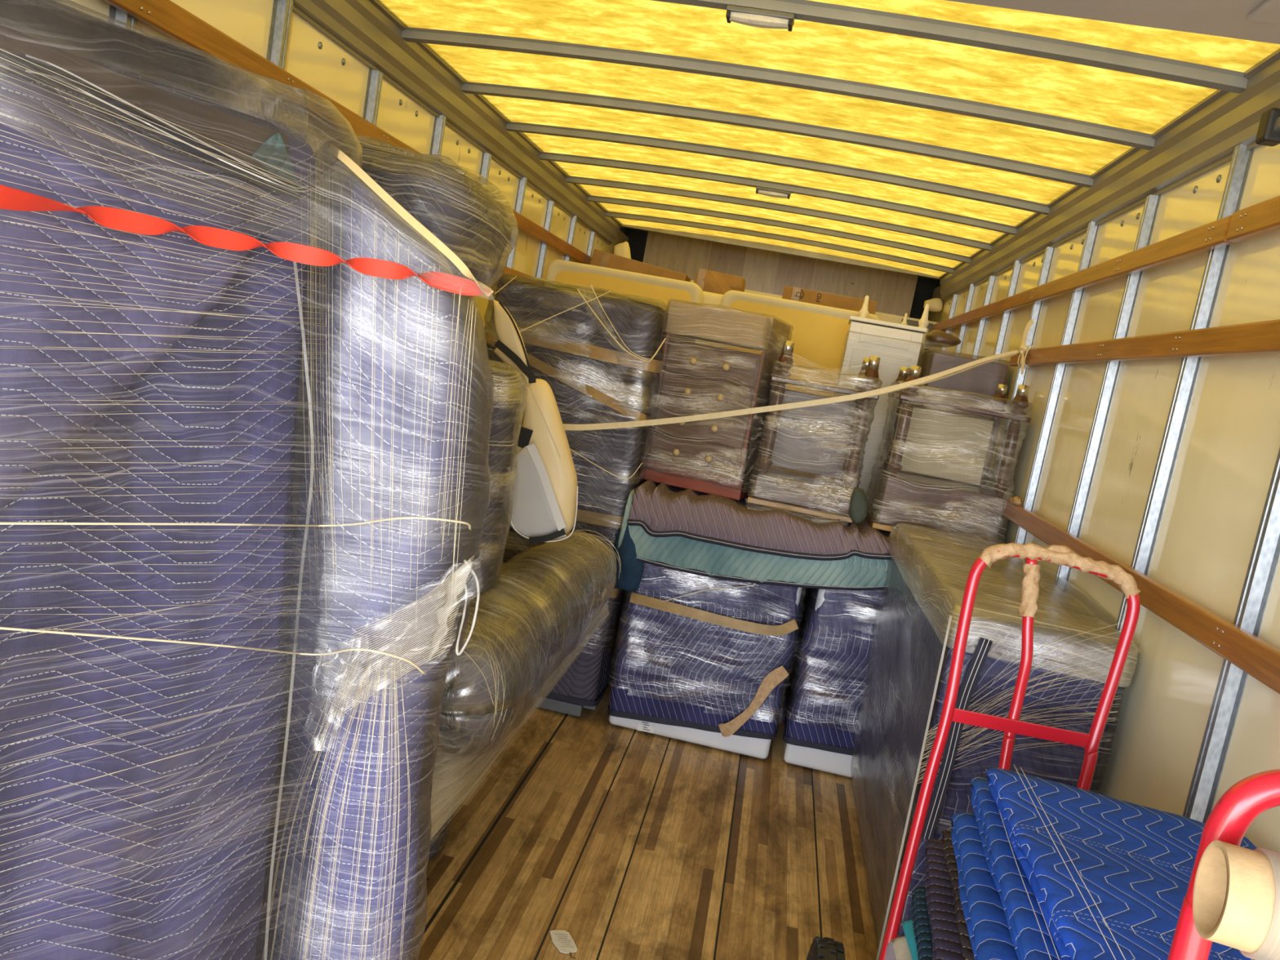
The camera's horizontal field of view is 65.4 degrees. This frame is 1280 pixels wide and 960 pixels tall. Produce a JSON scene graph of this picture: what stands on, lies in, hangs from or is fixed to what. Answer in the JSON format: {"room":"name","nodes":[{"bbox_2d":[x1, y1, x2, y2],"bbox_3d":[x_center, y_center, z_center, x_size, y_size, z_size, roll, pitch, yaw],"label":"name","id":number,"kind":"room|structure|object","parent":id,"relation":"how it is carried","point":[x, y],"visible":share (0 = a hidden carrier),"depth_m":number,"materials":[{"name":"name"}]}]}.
{"room":"cargo space","nodes":[
{"label":"cargo space","id":0,"kind":"room"},
{"bbox_2d":[53,0,628,325],"bbox_3d":[-0.980,-0.325,3.823,0.026,2.440,9.300,11,7,7],"label":"wall","id":1,"kind":"structure","parent":0,"point":[314,59],"depth_m":3.16,"materials":[{"name":"white plastic"}]},
{"bbox_2d":[107,4,137,31],"bbox_3d":[-1.222,-0.076,2.177,0.026,2.285,0.072,11,7,7],"label":"trim","id":2,"kind":"structure","parent":1,"relation":"attached to","point":[115,13],"depth_m":2.05,"materials":[{"name":"metal"}]},
{"bbox_2d":[266,0,293,71],"bbox_3d":[-1.132,-0.144,2.763,0.026,2.300,0.072,11,7,7],"label":"trim","id":3,"kind":"structure","parent":1,"relation":"attached to","point":[282,11],"depth_m":2.61,"materials":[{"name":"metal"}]},
{"bbox_2d":[102,0,591,264],"bbox_3d":[-0.847,-1.109,3.265,0.028,0.067,8.400,11,7,7],"label":"trim","id":4,"kind":"structure","parent":1,"relation":"attached to","point":[166,17],"depth_m":2.38,"materials":[{"name":"wood"}]},
{"bbox_2d":[362,67,383,125],"bbox_3d":[-1.046,-0.197,3.352,0.026,2.285,0.072,11,7,7],"label":"trim","id":5,"kind":"structure","parent":1,"relation":"attached to","point":[375,79],"depth_m":3.20,"materials":[{"name":"metal"}]},
{"bbox_2d":[429,115,446,155],"bbox_3d":[-0.957,-0.264,3.938,0.026,2.300,0.072,11,7,7],"label":"trim","id":6,"kind":"structure","parent":1,"relation":"attached to","point":[439,123],"depth_m":3.79,"materials":[{"name":"metal"}]},
{"bbox_2d":[280,0,622,244],"bbox_3d":[-0.796,-1.402,3.238,0.075,0.185,8.420,11,7,7],"label":"roof side rail","id":7,"kind":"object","parent":1,"relation":"attached to","point":[366,29],"depth_m":3.65,"materials":[{"name":"metal"}]},
{"bbox_2d":[462,151,491,322],"bbox_3d":[-0.870,-0.317,4.527,0.026,2.285,0.072,11,7,7],"label":"trim","id":8,"kind":"structure","parent":1,"relation":"attached to","point":[486,157],"depth_m":4.37,"materials":[{"name":"metal"}]},
{"bbox_2d":[505,177,527,268],"bbox_3d":[-0.781,-0.385,5.113,0.026,2.300,0.072,11,7,7],"label":"trim","id":9,"kind":"structure","parent":1,"relation":"attached to","point":[520,196],"depth_m":4.97,"materials":[{"name":"metal"}]},
{"bbox_2d":[502,266,531,282],"bbox_3d":[-0.895,-0.849,3.299,0.026,0.065,8.400,11,7,7],"label":"trim","id":10,"kind":"structure","parent":1,"relation":"attached to","point":[507,270],"depth_m":4.97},
{"bbox_2d":[535,200,554,278],"bbox_3d":[-0.695,-0.438,5.702,0.026,2.285,0.072,11,7,7],"label":"trim","id":11,"kind":"structure","parent":1,"relation":"attached to","point":[550,204],"depth_m":5.57,"materials":[{"name":"metal"}]},
{"bbox_2d":[564,215,577,261],"bbox_3d":[-0.605,-0.505,6.288,0.026,2.300,0.072,11,7,7],"label":"trim","id":12,"kind":"structure","parent":1,"relation":"attached to","point":[573,220],"depth_m":6.14,"materials":[{"name":"metal"}]},
{"bbox_2d":[586,231,595,256],"bbox_3d":[-0.519,-0.558,6.876,0.026,2.285,0.072,11,7,7],"label":"trim","id":13,"kind":"structure","parent":1,"relation":"attached to","point":[589,249],"depth_m":6.72,"materials":[{"name":"metal"}]},
{"bbox_2d":[417,683,877,959],"bbox_3d":[0.004,1.124,3.824,2.560,0.040,9.300,11,7,7],"label":"floor","id":14,"kind":"structure","parent":0,"point":[505,902],"depth_m":3.18,"materials":[{"name":"wood"}]},
{"bbox_2d":[0,0,491,959],"bbox_3d":[-1.016,0.323,1.227,0.793,1.997,1.497,14,8,30],"label":"tall cabinet","id":15,"kind":"object","parent":14,"relation":"on","point":[149,384],"visible":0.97,"depth_m":1.46,"materials":[{"name":"blue fabric"}]},
{"bbox_2d":[0,70,316,959],"bbox_3d":[-0.994,0.329,1.243,0.769,1.850,1.394,11,7,7],"label":"blanket","id":16,"kind":"object","parent":15,"relation":"on","point":[149,384],"depth_m":1.46,"materials":[{"name":"fabric"}]},
{"bbox_2d":[0,184,489,295],"bbox_3d":[-0.538,-0.328,1.402,0.724,0.038,0.153,3,10,-46],"label":"strap","id":17,"kind":"object","parent":15,"relation":"attached to","point":[11,198],"visible":1,"depth_m":1.43,"materials":[{"name":"fabric"}]},
{"bbox_2d":[327,143,493,296],"bbox_3d":[-0.383,-0.422,1.597,0.326,0.202,0.067,12,7,11],"label":"strap","id":18,"kind":"object","parent":15,"relation":"attached to","point":[331,148],"visible":1,"depth_m":1.56,"materials":[{"name":"fabric"}]},
{"bbox_2d":[255,164,493,959],"bbox_3d":[-0.505,0.376,1.826,0.407,1.830,0.408,10,7,-2],"label":"wrapped bundle","id":19,"kind":"object","parent":14,"relation":"on","point":[401,394],"visible":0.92,"depth_m":1.71,"materials":[{"name":"plastic"}]},
{"bbox_2d":[264,135,518,936],"bbox_3d":[-0.669,0.229,2.241,0.498,1.910,0.437,11,7,7],"label":"furniture","id":20,"kind":"object","parent":14,"relation":"on","point":[478,224],"visible":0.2,"depth_m":1.97,"materials":[{"name":"plastic"}]},
{"bbox_2d":[315,142,510,284],"bbox_3d":[-0.481,-0.539,2.125,0.364,0.301,0.376,11,7,7],"label":"blanket","id":21,"kind":"object","parent":20,"relation":"on","point":[473,220],"depth_m":1.97,"materials":[{"name":"fabric"}]},
{"bbox_2d":[418,360,527,859],"bbox_3d":[-0.559,0.385,2.904,0.268,1.483,0.214,11,7,7],"label":"furniture","id":22,"kind":"object","parent":14,"relation":"on","point":[510,391],"visible":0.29,"depth_m":2.82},
{"bbox_2d":[423,714,568,934],"bbox_3d":[-0.370,1.035,3.820,0.009,0.002,8.800,11,7,7],"label":"trim","id":23,"kind":"structure","parent":14,"relation":"attached to","point":[497,820],"depth_m":3.11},
{"bbox_2d":[430,529,621,839],"bbox_3d":[-0.601,0.633,3.162,0.776,0.885,1.321,11,7,7],"label":"rug","id":24,"kind":"object","parent":14,"relation":"on","point":[545,598],"visible":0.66,"depth_m":2.79,"materials":[{"name":"plastic"}]},
{"bbox_2d":[437,534,613,751],"bbox_3d":[-0.359,0.469,3.126,0.368,0.447,1.265,12,8,17],"label":"blanket","id":25,"kind":"object","parent":24,"relation":"on","point":[545,598],"depth_m":2.81,"materials":[{"name":"plastic"}]},
{"bbox_2d":[510,378,577,543],"bbox_3d":[-0.294,-0.051,3.158,0.265,0.516,0.165,11,7,7],"label":"bag","id":26,"kind":"object","parent":24,"relation":"on","point":[545,497],"visible":0.88,"depth_m":3.13,"materials":[{"name":"plastic"}]},
{"bbox_2d":[493,299,536,386],"bbox_3d":[-0.380,-0.411,3.029,0.186,0.246,0.081,11,7,7],"label":"cover","id":27,"kind":"object","parent":26,"relation":"attached to","point":[510,348],"visible":0.98,"depth_m":3.02,"materials":[{"name":"beige fabric"}]},
{"bbox_2d":[549,929,577,958],"bbox_3d":[-0.198,1.219,2.620,0.058,0.002,0.124,7,8,-21],"label":"tag","id":28,"kind":"object","parent":14,"relation":"on","point":[562,940],"visible":1,"depth_m":2.63,"materials":[{"name":"white paper"}]},
{"bbox_2d":[484,273,667,716],"bbox_3d":[-0.371,0.069,4.234,0.783,1.784,1.011,11,7,7],"label":"furniture","id":29,"kind":"object","parent":14,"relation":"on","point":[597,349],"visible":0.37,"depth_m":4.04,"materials":[{"name":"plastic"}]},
{"bbox_2d":[533,729,635,959],"bbox_3d":[-0.081,1.093,3.783,0.006,0.002,8.800,11,7,7],"label":"trim","id":30,"kind":"structure","parent":14,"relation":"attached to","point":[614,778],"depth_m":3.07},
{"bbox_2d":[595,737,671,959],"bbox_3d":[0.065,1.122,3.764,0.006,0.002,8.800,11,7,7],"label":"trim","id":31,"kind":"structure","parent":14,"relation":"attached to","point":[636,841],"depth_m":3.10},
{"bbox_2d":[607,562,807,759],"bbox_3d":[0.325,0.582,4.372,0.764,0.993,0.739,11,7,7],"label":"dryer","id":32,"kind":"object","parent":14,"relation":"on","point":[700,660],"visible":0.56,"depth_m":4.07,"materials":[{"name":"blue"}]},
{"bbox_2d":[613,480,892,591],"bbox_3d":[0.487,0.304,4.235,1.126,0.402,0.704,11,7,7],"label":"blanket","id":33,"kind":"object","parent":32,"relation":"on","point":[634,547],"visible":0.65,"depth_m":3.92,"materials":[{"name":"fabric"}]},
{"bbox_2d":[626,479,896,560],"bbox_3d":[0.522,0.176,4.199,1.053,0.190,0.718,11,7,7],"label":"blanket","id":34,"kind":"object","parent":33,"relation":"on","point":[661,509],"visible":0.87,"depth_m":3.89,"materials":[{"name":"fabric"}]},
{"bbox_2d":[639,298,793,500],"bbox_3d":[0.345,-0.348,4.301,0.509,0.768,0.532,12,8,16],"label":"chest","id":35,"kind":"object","parent":34,"relation":"on","point":[717,456],"visible":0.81,"depth_m":4.11,"materials":[{"name":"brown wood"}]},
{"bbox_2d":[746,340,882,523],"bbox_3d":[0.726,-0.194,4.169,0.457,0.708,0.521,11,7,7],"label":"end table","id":36,"kind":"object","parent":34,"relation":"on","point":[829,440],"visible":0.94,"depth_m":4.11,"materials":[{"name":"brown wood"}]},
{"bbox_2d":[770,375,879,399],"bbox_3d":[0.765,-0.389,4.175,0.430,0.020,0.430,11,7,7],"label":"shelf","id":37,"kind":"object","parent":36,"relation":"attached to","point":[781,380],"depth_m":3.98,"materials":[{"name":"brown wood"}]},
{"bbox_2d":[848,487,867,523],"bbox_3d":[0.856,0.102,3.902,0.075,0.140,0.064,11,7,7],"label":"scrap","id":38,"kind":"object","parent":34,"relation":"on","point":[858,508],"visible":1,"depth_m":3.88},
{"bbox_2d":[866,365,1033,549],"bbox_3d":[1.253,-0.102,4.090,0.538,0.658,0.563,11,7,7],"label":"end table","id":39,"kind":"object","parent":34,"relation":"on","point":[930,442],"visible":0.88,"depth_m":3.99,"materials":[{"name":"brown wood"}]},
{"bbox_2d":[888,392,1031,422],"bbox_3d":[1.293,-0.301,4.095,0.500,0.020,0.470,11,7,7],"label":"shelf","id":40,"kind":"object","parent":39,"relation":"attached to","point":[1010,415],"depth_m":3.89,"materials":[{"name":"brown wood"}]},
{"bbox_2d":[713,754,741,959],"bbox_3d":[0.356,1.179,3.726,0.006,0.002,8.800,11,7,7],"label":"trim","id":41,"kind":"structure","parent":14,"relation":"attached to","point":[731,829],"depth_m":3.18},
{"bbox_2d":[810,768,822,937],"bbox_3d":[0.644,1.236,3.689,0.006,0.002,8.800,11,7,7],"label":"trim","id":42,"kind":"structure","parent":14,"relation":"attached to","point":[816,856],"depth_m":3.34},
{"bbox_2d":[858,295,869,318],"bbox_3d":[0.968,0.062,5.167,0.058,2.035,0.058,11,7,7],"label":"bed post","id":43,"kind":"object","parent":14,"relation":"on","point":[864,313],"visible":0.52,"depth_m":5.03,"materials":[{"name":"white paint"}]},
{"bbox_2d":[782,533,959,777],"bbox_3d":[1.032,0.719,4.309,0.737,0.992,0.721,11,7,7],"label":"cabinet","id":44,"kind":"object","parent":14,"relation":"on","point":[825,692],"visible":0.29,"depth_m":4.03,"materials":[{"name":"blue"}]},
{"bbox_2d":[784,587,886,750],"bbox_3d":[1.041,0.679,4.302,0.697,0.874,0.682,11,7,7],"label":"blanket","id":45,"kind":"object","parent":44,"relation":"on","point":[825,692],"depth_m":4.02,"materials":[{"name":"fabric"}]},
{"bbox_2d":[818,315,927,506],"bbox_3d":[1.018,0.174,4.927,0.374,1.894,0.418,11,7,7],"label":"tall cabinet","id":46,"kind":"object","parent":14,"relation":"on","point":[897,345],"visible":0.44,"depth_m":4.65,"materials":[{"name":"paint"}]},
{"bbox_2d":[917,303,929,363],"bbox_3d":[1.260,0.116,5.128,0.062,2.043,0.062,11,7,7],"label":"bed post","id":47,"kind":"object","parent":14,"relation":"on","point":[923,322],"visible":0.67,"depth_m":4.99,"materials":[{"name":"white paint"}]},
{"bbox_2d":[899,348,1011,484],"bbox_3d":[1.341,0.279,4.768,0.394,1.824,0.434,11,7,7],"label":"furniture","id":48,"kind":"object","parent":14,"relation":"on","point":[984,379],"visible":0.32,"depth_m":4.48,"materials":[{"name":"brown wood"}]},
{"bbox_2d":[924,329,960,347],"bbox_3d":[1.485,-0.687,4.891,0.169,0.082,0.204,11,7,7],"label":"folded cloth","id":49,"kind":"object","parent":48,"relation":"on","point":[935,338],"visible":1,"depth_m":4.80,"materials":[{"name":"brown leather"}]},
{"bbox_2d":[806,542,1140,959],"bbox_3d":[0.730,0.785,2.126,0.565,1.311,0.495,11,7,7],"label":"hand truck","id":50,"kind":"object","parent":14,"relation":"on","point":[825,948],"visible":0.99,"depth_m":2.17,"materials":[{"name":"red metal"}]},
{"bbox_2d":[850,523,1140,959],"bbox_3d":[1.007,0.778,3.184,0.483,1.153,1.508,11,7,7],"label":"cabinet","id":51,"kind":"object","parent":14,"relation":"on","point":[1074,650],"visible":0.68,"depth_m":2.62,"materials":[{"name":"plastic"}]},
{"bbox_2d":[1167,768,1279,959],"bbox_3d":[0.499,0.915,0.849,0.400,1.297,0.299,11,7,7],"label":"hand truck","id":52,"kind":"object","parent":14,"relation":"on","point":[1233,815],"visible":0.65,"depth_m":0.91,"materials":[{"name":"red metal"}]},
{"bbox_3d":[0.535,1.268,1.432,0.440,0.475,0.624,11,7,7],"label":"cardboard box","id":53,"kind":"object","parent":14,"relation":"on","visible":0},
{"bbox_2d":[884,937,897,959],"bbox_3d":[0.643,0.971,1.814,0.406,0.069,0.222,12,8,16],"label":"folded cloth","id":54,"kind":"object","parent":53,"relation":"on","point":[890,954],"visible":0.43,"depth_m":1.92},
{"bbox_2d":[891,935,911,959],"bbox_3d":[0.656,0.926,1.752,0.407,0.064,0.214,11,7,7],"label":"folded cloth","id":55,"kind":"object","parent":54,"relation":"on","point":[901,949],"visible":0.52,"depth_m":1.84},
{"bbox_2d":[902,920,918,959],"bbox_3d":[0.670,0.890,1.731,0.400,0.048,0.276,11,7,7],"label":"folded cloth","id":56,"kind":"object","parent":55,"relation":"on","point":[908,927],"visible":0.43,"depth_m":1.82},
{"bbox_2d":[911,886,932,959],"bbox_3d":[0.676,0.856,1.681,0.421,0.069,0.398,12,7,11],"label":"blanket","id":57,"kind":"object","parent":56,"relation":"on","point":[920,916],"visible":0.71,"depth_m":1.76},
{"bbox_2d":[924,839,963,959],"bbox_3d":[0.703,0.802,1.660,0.446,0.078,0.582,12,7,13],"label":"blanket","id":58,"kind":"object","parent":57,"relation":"on","point":[946,943],"visible":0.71,"depth_m":1.72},
{"bbox_2d":[941,829,974,959],"bbox_3d":[0.725,0.758,1.599,0.441,0.067,0.605,12,7,12],"label":"blanket","id":59,"kind":"object","parent":58,"relation":"on","point":[947,844],"visible":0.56,"depth_m":1.68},
{"bbox_2d":[950,811,1018,959],"bbox_3d":[0.710,0.709,1.490,0.449,0.084,0.639,12,7,12],"label":"blanket","id":60,"kind":"object","parent":59,"relation":"on","point":[988,932],"visible":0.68,"depth_m":1.53,"materials":[{"name":"fabric"}]},
{"bbox_2d":[968,768,1061,959],"bbox_3d":[0.744,0.646,1.457,0.442,0.086,0.754,12,7,11],"label":"blanket","id":61,"kind":"object","parent":60,"relation":"on","point":[1032,939],"visible":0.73,"depth_m":1.45,"materials":[{"name":"fabric"}]},
{"bbox_2d":[984,764,1257,959],"bbox_3d":[0.763,0.603,1.384,0.460,0.077,0.751,11,7,7],"label":"blanket","id":62,"kind":"object","parent":61,"relation":"on","point":[1108,877],"visible":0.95,"depth_m":1.45,"materials":[{"name":"fabric"}]},
{"bbox_3d":[0.585,-0.121,6.730,1.900,1.860,0.600,11,7,7],"label":"storage rack","id":63,"kind":"object","parent":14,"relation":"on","visible":0},
{"bbox_2d":[613,241,631,258],"bbox_3d":[-0.117,-1.386,6.837,0.192,0.486,0.124,11,7,7],"label":"foam block","id":64,"kind":"object","parent":63,"relation":"on","point":[623,249],"visible":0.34,"depth_m":6.77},
{"bbox_2d":[590,248,690,281],"bbox_3d":[-0.011,-1.289,6.526,0.641,0.310,0.304,11,7,7],"label":"cardboard box","id":65,"kind":"object","parent":63,"relation":"on","point":[599,258],"visible":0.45,"depth_m":6.37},
{"bbox_2d":[693,268,745,294],"bbox_3d":[0.498,-1.188,6.429,0.324,0.297,0.274,11,7,7],"label":"cardboard box","id":66,"kind":"object","parent":63,"relation":"on","point":[709,281],"visible":0.52,"depth_m":6.30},
{"bbox_2d":[782,285,877,315],"bbox_3d":[1.178,-1.046,6.322,0.580,0.254,0.254,11,7,7],"label":"cardboard box","id":67,"kind":"object","parent":63,"relation":"on","point":[797,294],"visible":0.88,"depth_m":6.19,"materials":[{"name":"brown"}]},
{"bbox_3d":[0.171,0.358,5.855,1.850,1.000,0.600,11,7,7],"label":"wooden platform","id":68,"kind":"object","parent":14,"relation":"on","visible":0},
{"bbox_2d":[545,259,703,310],"bbox_3d":[-0.153,-0.709,5.627,0.875,0.925,0.169,11,7,7],"label":"headboard","id":69,"kind":"object","parent":68,"relation":"on","point":[664,289],"visible":0.23,"depth_m":5.50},
{"bbox_2d":[694,291,723,346],"bbox_3d":[0.336,-0.519,5.740,0.300,1.100,0.180,11,7,7],"label":"bedding","id":70,"kind":"object","parent":68,"relation":"on","point":[711,298],"visible":0.02,"depth_m":5.59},
{"bbox_2d":[712,290,880,475],"bbox_3d":[0.789,-0.481,5.428,0.855,0.965,0.169,11,7,7],"label":"furniture","id":71,"kind":"object","parent":68,"relation":"on","point":[819,332],"visible":0.27,"depth_m":5.31,"materials":[{"name":"wood"}]},
{"bbox_2d":[643,231,918,317],"bbox_3d":[0.889,-0.611,7.935,2.120,2.620,0.030,11,7,7],"label":"wall","id":72,"kind":"structure","parent":0,"point":[762,271],"depth_m":7.79,"materials":[{"name":"brown wood"}]},
{"bbox_2d":[626,227,938,319],"bbox_3d":[0.889,-0.526,8.147,2.600,2.700,0.050,11,7,7],"label":"wall","id":73,"kind":"structure","parent":0,"point":[925,286],"depth_m":7.85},
{"bbox_2d":[377,0,1279,276],"bbox_3d":[0.379,-1.251,3.078,2.400,0.033,8.420,11,7,7],"label":"ceiling","id":74,"kind":"structure","parent":0,"point":[1090,94],"depth_m":3.30,"materials":[{"name":"plastic"}]},
{"bbox_2d":[725,4,801,31],"bbox_3d":[0.344,-1.157,2.493,0.256,0.055,0.052,11,7,7],"label":"ceiling lamp","id":75,"kind":"object","parent":74,"relation":"attached to","point":[760,18],"visible":1,"depth_m":2.48,"materials":[{"name":"grey plastic"}]},
{"bbox_2d":[755,186,792,199],"bbox_3d":[0.692,-1.399,4.855,0.256,0.055,0.052,11,7,7],"label":"ceiling lamp","id":76,"kind":"object","parent":74,"relation":"attached to","point":[773,193],"visible":1,"depth_m":4.84,"materials":[{"name":"grey plastic"}]},
{"bbox_2d":[505,121,1049,214],"bbox_3d":[0.553,-1.356,4.270,2.340,0.062,0.064,11,7,7],"label":"trim","id":77,"kind":"structure","parent":74,"relation":"attached to","point":[828,168],"depth_m":4.24,"materials":[{"name":"metal"}]},
{"bbox_2d":[462,81,1093,187],"bbox_3d":[0.465,-1.295,3.680,2.340,0.062,0.064,11,7,7],"label":"trim","id":78,"kind":"structure","parent":74,"relation":"attached to","point":[557,96],"depth_m":3.65,"materials":[{"name":"metal"}]},
{"bbox_2d":[538,151,1017,235],"bbox_3d":[0.642,-1.416,4.861,2.340,0.062,0.064,11,7,7],"label":"trim","id":79,"kind":"structure","parent":74,"relation":"attached to","point":[729,179],"depth_m":4.83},
{"bbox_2d":[401,26,1155,150],"bbox_3d":[0.377,-1.235,3.090,2.340,0.062,0.064,11,7,7],"label":"roof beam","id":80,"kind":"structure","parent":74,"relation":"attached to","point":[699,66],"depth_m":3.06,"materials":[{"name":"metal"}]},
{"bbox_2d":[565,175,991,250],"bbox_3d":[0.730,-1.477,5.451,2.340,0.062,0.064,11,7,7],"label":"trim","id":81,"kind":"structure","parent":74,"relation":"attached to","point":[573,180],"depth_m":5.42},
{"bbox_2d":[586,195,971,263],"bbox_3d":[0.818,-1.537,6.042,2.340,0.062,0.064,11,7,7],"label":"trim","id":82,"kind":"structure","parent":74,"relation":"attached to","point":[828,232],"depth_m":6.01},
{"bbox_2d":[604,211,954,274],"bbox_3d":[0.906,-1.598,6.632,2.340,0.062,0.064,11,7,7],"label":"trim","id":83,"kind":"structure","parent":74,"relation":"attached to","point":[609,214],"depth_m":6.61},
{"bbox_2d":[620,224,940,279],"bbox_3d":[0.997,-1.672,7.221,2.360,0.050,0.050,11,7,7],"label":"trim","id":84,"kind":"structure","parent":74,"relation":"attached to","point":[758,246],"depth_m":7.20,"materials":[{"name":"metal"}]},
{"bbox_2d":[652,0,1248,93],"bbox_3d":[0.289,-1.174,2.499,2.340,0.062,0.064,11,7,7],"label":"trim","id":85,"kind":"structure","parent":74,"relation":"attached to","point":[1179,71],"depth_m":2.41,"materials":[{"name":"metal"}]},
{"bbox_2d":[923,143,1279,853],"bbox_3d":[1.427,0.152,3.512,0.026,2.440,9.300,11,7,7],"label":"wall","id":86,"kind":"structure","parent":0,"point":[1229,446],"depth_m":2.41,"materials":[{"name":"white plastic"}]},
{"bbox_2d":[563,318,1034,430],"bbox_3d":[0.638,-0.420,3.804,1.939,0.723,0.216,8,8,-19],"label":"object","id":87,"kind":"object","parent":86,"relation":"attached to","point":[1023,348],"visible":0.98,"depth_m":3.87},
{"bbox_2d":[690,280,937,324],"bbox_3d":[1.102,-1.303,7.324,2.200,0.075,0.050,11,7,7],"label":"trim","id":88,"kind":"structure","parent":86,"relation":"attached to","point":[882,317],"depth_m":7.21,"materials":[{"name":"white paint"}]},
{"bbox_2d":[901,318,933,333],"bbox_3d":[1.988,-1.106,7.171,0.220,0.070,0.030,11,7,7],"label":"trim","id":89,"kind":"structure","parent":86,"relation":"attached to","point":[910,322],"depth_m":7.16,"materials":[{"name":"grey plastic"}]},
{"bbox_2d":[923,297,942,311],"bbox_3d":[2.094,-1.252,7.120,0.130,0.100,0.102,11,7,7],"label":"foam block","id":90,"kind":"object","parent":86,"relation":"attached to","point":[935,304],"visible":0.86,"depth_m":7.08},
{"bbox_2d":[941,293,958,350],"bbox_3d":[1.866,-0.100,6.683,0.026,2.285,0.072,11,7,7],"label":"trim","id":91,"kind":"structure","parent":86,"relation":"attached to","point":[953,308],"depth_m":6.53,"materials":[{"name":"metal"}]},
{"bbox_2d":[955,283,975,352],"bbox_3d":[1.779,-0.046,6.091,0.026,2.300,0.072,11,7,7],"label":"trim","id":92,"kind":"structure","parent":86,"relation":"attached to","point":[971,289],"depth_m":5.95,"materials":[{"name":"metal"}]},
{"bbox_2d":[972,275,995,355],"bbox_3d":[1.690,0.021,5.502,0.026,2.285,0.072,11,7,7],"label":"trim","id":93,"kind":"structure","parent":86,"relation":"attached to","point":[991,282],"depth_m":5.37,"materials":[{"name":"metal"}]},
{"bbox_2d":[993,260,1022,358],"bbox_3d":[1.603,0.075,4.910,0.026,2.300,0.072,11,7,7],"label":"trim","id":94,"kind":"structure","parent":86,"relation":"attached to","point":[1017,267],"depth_m":4.78,"materials":[{"name":"metal"}]},
{"bbox_2d":[1011,246,1055,399],"bbox_3d":[1.513,0.142,4.321,0.026,2.285,0.072,11,7,7],"label":"trim","id":95,"kind":"structure","parent":86,"relation":"attached to","point":[1049,251],"depth_m":4.19,"materials":[{"name":"metal"}]},
{"bbox_2d":[1010,221,1099,560],"bbox_3d":[1.426,0.196,3.730,0.026,2.300,0.072,11,7,7],"label":"trim","id":96,"kind":"structure","parent":86,"relation":"attached to","point":[1092,230],"depth_m":3.65,"materials":[{"name":"metal"}]},
{"bbox_2d":[931,215,1233,331],"bbox_3d":[1.726,-0.825,4.701,0.028,0.063,4.875,11,7,7],"label":"trim","id":97,"kind":"structure","parent":86,"relation":"attached to","point":[1211,236],"depth_m":3.08,"materials":[{"name":"wood"}]},
{"bbox_2d":[1053,195,1161,591],"bbox_3d":[1.337,0.264,3.140,0.026,2.285,0.072,11,7,7],"label":"trim","id":98,"kind":"structure","parent":86,"relation":"attached to","point":[1152,202],"depth_m":3.06,"materials":[{"name":"metal"}]},
{"bbox_2d":[938,48,1279,301],"bbox_3d":[1.525,-0.942,2.938,0.075,0.185,8.420,11,7,7],"label":"roof side rail","id":99,"kind":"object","parent":86,"relation":"attached to","point":[1202,139],"depth_m":3.00,"materials":[{"name":"metal"}]},
{"bbox_2d":[945,0,1279,44],"bbox_3d":[-0.068,-0.772,0.358,2.280,0.033,2.920,11,7,7],"label":"door","id":100,"kind":"structure","parent":86,"relation":"in","point":[1259,20],"depth_m":1.64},
{"bbox_2d":[984,486,1279,693],"bbox_3d":[1.313,0.196,3.076,0.028,0.065,8.400,11,7,7],"label":"trim","id":101,"kind":"structure","parent":86,"relation":"attached to","point":[1254,655],"depth_m":2.12,"materials":[{"name":"wood"}]},
{"bbox_2d":[1009,495,1022,506],"bbox_3d":[1.416,0.079,3.748,0.040,0.037,0.074,11,7,7],"label":"paper wad","id":102,"kind":"object","parent":101,"relation":"on","point":[1016,500],"visible":1,"depth_m":3.73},
{"bbox_2d":[1192,840,1279,959],"bbox_3d":[0.729,0.409,0.800,0.501,0.099,0.091,12,8,15],"label":"roll","id":103,"kind":"object","parent":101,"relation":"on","point":[1236,895],"visible":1,"depth_m":0.83,"materials":[{"name":"cardboard"}]},
{"bbox_2d":[1008,319,1279,366],"bbox_3d":[1.210,-0.246,1.598,0.028,0.065,5.550,11,7,7],"label":"trim","id":104,"kind":"structure","parent":86,"relation":"attached to","point":[1259,337],"depth_m":2.50,"materials":[{"name":"wood"}]},
{"bbox_2d":[1113,143,1254,647],"bbox_3d":[1.250,0.317,2.549,0.026,2.300,0.072,11,7,7],"label":"trim","id":105,"kind":"structure","parent":86,"relation":"attached to","point":[1242,158],"depth_m":2.46,"materials":[{"name":"metal"}]},
{"bbox_2d":[1182,447,1279,823],"bbox_3d":[1.160,0.385,1.960,0.026,2.285,0.072,11,7,7],"label":"trim","id":106,"kind":"structure","parent":86,"relation":"attached to","point":[1265,554],"depth_m":1.94,"materials":[{"name":"metal"}]},
{"bbox_2d":[1226,195,1279,242],"bbox_3d":[1.108,-0.403,0.566,0.028,0.067,3.520,11,7,7],"label":"trim","id":107,"kind":"structure","parent":86,"relation":"attached to","point":[1264,217],"depth_m":2.17,"materials":[{"name":"wood"}]},
{"bbox_2d":[1255,107,1279,146],"bbox_3d":[1.371,-0.764,2.161,0.045,0.070,0.050,11,7,7],"label":"trim","id":108,"kind":"structure","parent":86,"relation":"attached to","point":[1266,135],"depth_m":2.14,"materials":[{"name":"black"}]},
{"bbox_2d":[1273,116,1279,132],"bbox_3d":[1.123,-0.585,0.433,0.035,0.030,3.500,11,7,7],"label":"trim","id":109,"kind":"structure","parent":86,"relation":"attached to","point":[1277,126],"depth_m":2.13,"materials":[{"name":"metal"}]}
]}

